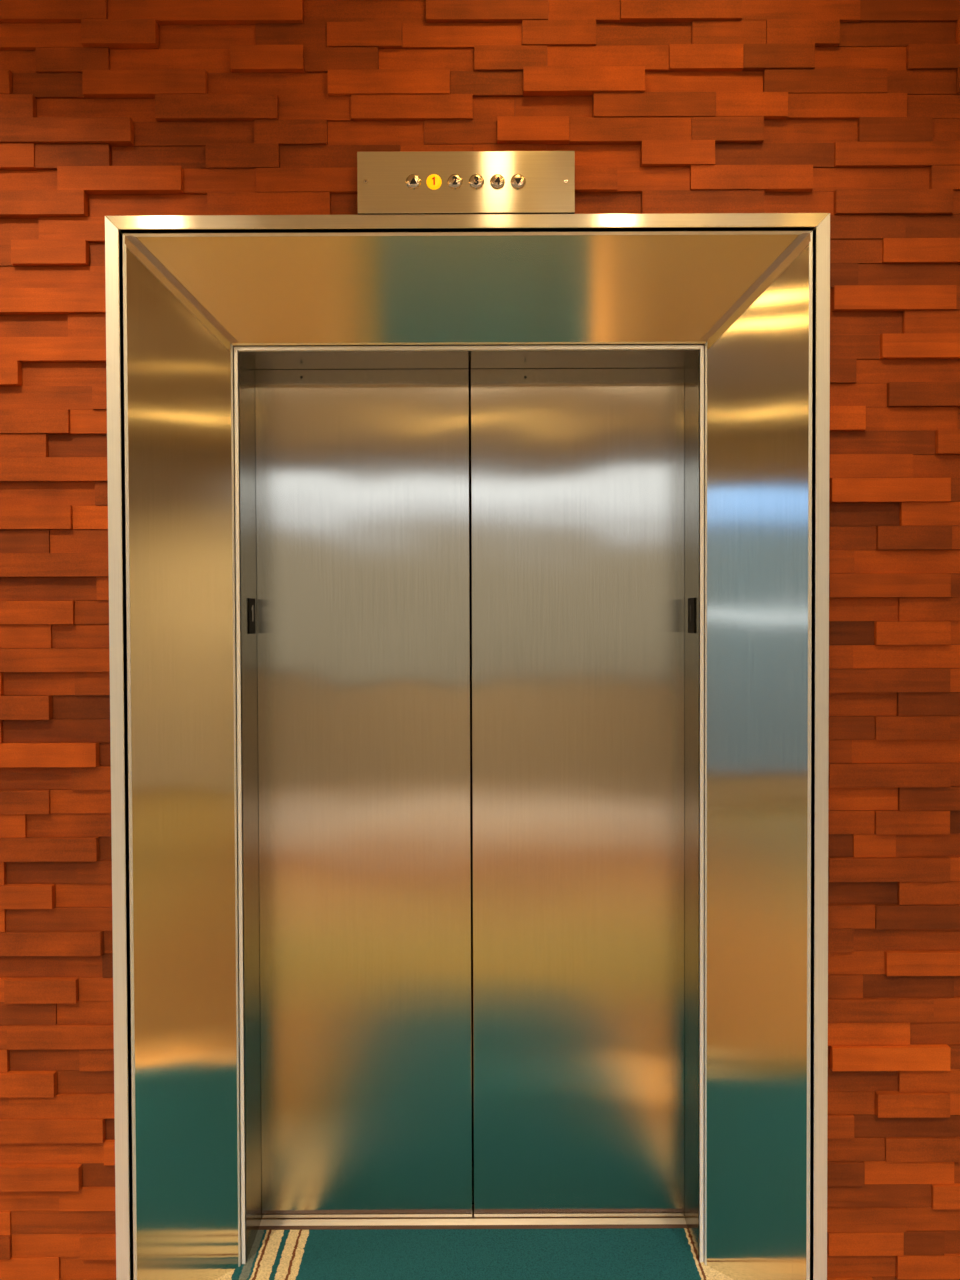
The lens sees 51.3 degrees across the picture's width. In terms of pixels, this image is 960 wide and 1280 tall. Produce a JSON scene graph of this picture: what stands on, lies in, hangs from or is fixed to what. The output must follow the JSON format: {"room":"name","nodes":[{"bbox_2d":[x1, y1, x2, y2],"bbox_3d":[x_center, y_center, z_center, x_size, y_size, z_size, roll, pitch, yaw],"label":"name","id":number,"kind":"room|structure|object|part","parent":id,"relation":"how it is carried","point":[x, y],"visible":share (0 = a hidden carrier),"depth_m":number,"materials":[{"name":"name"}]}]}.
{"room":"lobby","nodes":[
{"label":"lobby","id":0,"kind":"room"},
{"bbox_2d":[469,368,473,1203],"bbox_3d":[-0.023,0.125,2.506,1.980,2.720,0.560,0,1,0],"label":"door gap","id":1,"kind":"structure","parent":0,"point":[469,368],"depth_m":2.75,"materials":[{"name":"black"}]},
{"bbox_2d":[258,1204,687,1229],"bbox_3d":[-0.018,1.472,2.539,1.070,0.020,0.101,0,1,0],"label":"door sill","id":2,"kind":"structure","parent":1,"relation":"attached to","point":[472,1222],"depth_m":2.51,"materials":[{"name":"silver metal"}]},
{"bbox_2d":[215,1216,733,1279],"bbox_3d":[0.383,1.567,-0.716,11.400,0.080,7.060,0,1,0],"label":"floor","id":3,"kind":"structure","parent":0,"point":[609,1253],"depth_m":2.38,"materials":[{"name":"carpet"}]},
{"bbox_2d":[105,213,829,1279],"bbox_3d":[-0.022,0.284,2.316,1.529,2.370,0.373,0,1,0],"label":"surround","id":4,"kind":"object","parent":3,"relation":"on","point":[740,302],"visible":1,"depth_m":2.22,"materials":[{"name":"metal"}]},
{"bbox_3d":[-0.772,0.290,2.174,0.029,2.369,0.090,0,1,0],"label":"casing","id":5,"kind":"part","parent":4,"relation":"part of","materials":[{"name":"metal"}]},
{"bbox_3d":[-0.661,0.305,2.238,0.011,2.336,0.253,1,2,44],"label":"jamb panel","id":6,"kind":"part","parent":4,"relation":"part of","materials":[{"name":"metal"}]},
{"bbox_3d":[-0.561,0.396,2.346,0.009,2.149,0.024,0,1,0],"label":"trim","id":7,"kind":"part","parent":4,"relation":"part of","materials":[{"name":"metal"}]},
{"bbox_3d":[-0.557,-0.059,2.439,0.004,0.086,0.067,0,1,0],"label":"jamb plate","id":8,"kind":"part","parent":4,"relation":"part of","materials":[{"name":"black"}]},
{"bbox_2d":[254,368,471,1217],"bbox_3d":[-0.305,0.378,2.525,0.563,2.166,0.036,0,1,0],"label":"elevator door","id":9,"kind":"structure","parent":4,"relation":"attached to","point":[362,475],"depth_m":2.51,"materials":[{"name":"metal"}]},
{"bbox_3d":[-0.026,-0.774,2.218,1.460,0.181,0.187,0,1,0],"label":"header panel","id":10,"kind":"part","parent":4,"relation":"part of","materials":[{"name":"metal"}]},
{"bbox_3d":[-0.026,-0.883,2.151,1.528,0.029,0.090,0,1,0],"label":"casing","id":11,"kind":"part","parent":4,"relation":"part of","materials":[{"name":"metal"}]},
{"bbox_3d":[-0.026,-0.677,2.325,1.088,0.009,0.024,0,1,0],"label":"trim","id":12,"kind":"part","parent":4,"relation":"part of","materials":[{"name":"metal"}]},
{"bbox_2d":[471,368,684,1216],"bbox_3d":[0.262,0.376,2.525,0.563,2.166,0.036,0,1,0],"label":"elevator door","id":13,"kind":"structure","parent":4,"relation":"attached to","point":[578,474],"depth_m":2.51,"materials":[{"name":"metal"}]},
{"bbox_3d":[0.510,-0.059,2.409,0.004,0.085,0.074,0,1,0],"label":"jamb plate","id":14,"kind":"part","parent":4,"relation":"part of","materials":[{"name":"black"}]},
{"bbox_3d":[0.518,0.392,2.346,0.009,2.149,0.024,0,1,0],"label":"trim","id":15,"kind":"part","parent":4,"relation":"part of","materials":[{"name":"metal"}]},
{"bbox_3d":[0.617,0.300,2.238,0.011,2.336,0.253,-1,2,-44],"label":"jamb panel","id":16,"kind":"part","parent":4,"relation":"part of","materials":[{"name":"metal"}]},
{"bbox_3d":[0.728,0.284,2.174,0.029,2.369,0.090,0,1,0],"label":"casing","id":17,"kind":"part","parent":4,"relation":"part of","materials":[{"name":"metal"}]},
{"bbox_2d":[0,0,959,1279],"bbox_3d":[0.377,-0.055,2.178,11.200,3.050,0.090,0,1,0],"label":"wall","id":18,"kind":"structure","parent":0,"point":[108,107],"depth_m":2.14,"materials":[{"name":"brown wood"}]},
{"bbox_2d":[357,151,574,214],"bbox_3d":[-0.029,-0.963,2.105,0.458,0.128,0.020,0,1,0],"label":"indicator","id":19,"kind":"object","parent":18,"relation":"attached to","point":[413,182],"visible":1,"depth_m":2.10,"materials":[{"name":"metal"}]},
{"bbox_2d":[406,174,420,189],"bbox_3d":[-0.140,-0.963,2.100,0.032,0.032,0.005,0,1,0],"label":"lamp","id":20,"kind":"object","parent":19,"relation":"attached to","point":[413,181],"depth_m":2.10,"materials":[{"name":"metal"}]},
{"bbox_2d":[426,174,441,189],"bbox_3d":[-0.097,-0.963,2.100,0.032,0.032,0.005,0,1,0],"label":"lamp","id":21,"kind":"object","parent":19,"relation":"attached to","point":[433,181],"depth_m":2.10,"materials":[{"name":"yellow plastic"}]},
{"bbox_2d":[447,174,462,189],"bbox_3d":[-0.052,-0.963,2.100,0.032,0.032,0.005,0,1,0],"label":"lamp","id":22,"kind":"object","parent":19,"relation":"attached to","point":[454,181],"depth_m":2.10,"materials":[{"name":"metal"}]},
{"bbox_2d":[469,174,483,189],"bbox_3d":[-0.007,-0.963,2.100,0.032,0.032,0.005,0,1,0],"label":"lamp","id":23,"kind":"object","parent":19,"relation":"attached to","point":[476,181],"depth_m":2.10,"materials":[{"name":"metal"}]},
{"bbox_2d":[490,174,504,189],"bbox_3d":[0.037,-0.963,2.100,0.032,0.032,0.005,0,1,0],"label":"lamp","id":24,"kind":"object","parent":19,"relation":"attached to","point":[497,181],"depth_m":2.10,"materials":[{"name":"gold metal"}]},
{"bbox_2d":[510,174,525,189],"bbox_3d":[0.080,-0.963,2.100,0.032,0.032,0.005,0,1,0],"label":"lamp","id":25,"kind":"object","parent":19,"relation":"attached to","point":[517,181],"depth_m":2.10,"materials":[{"name":"gold metal"}]}
]}

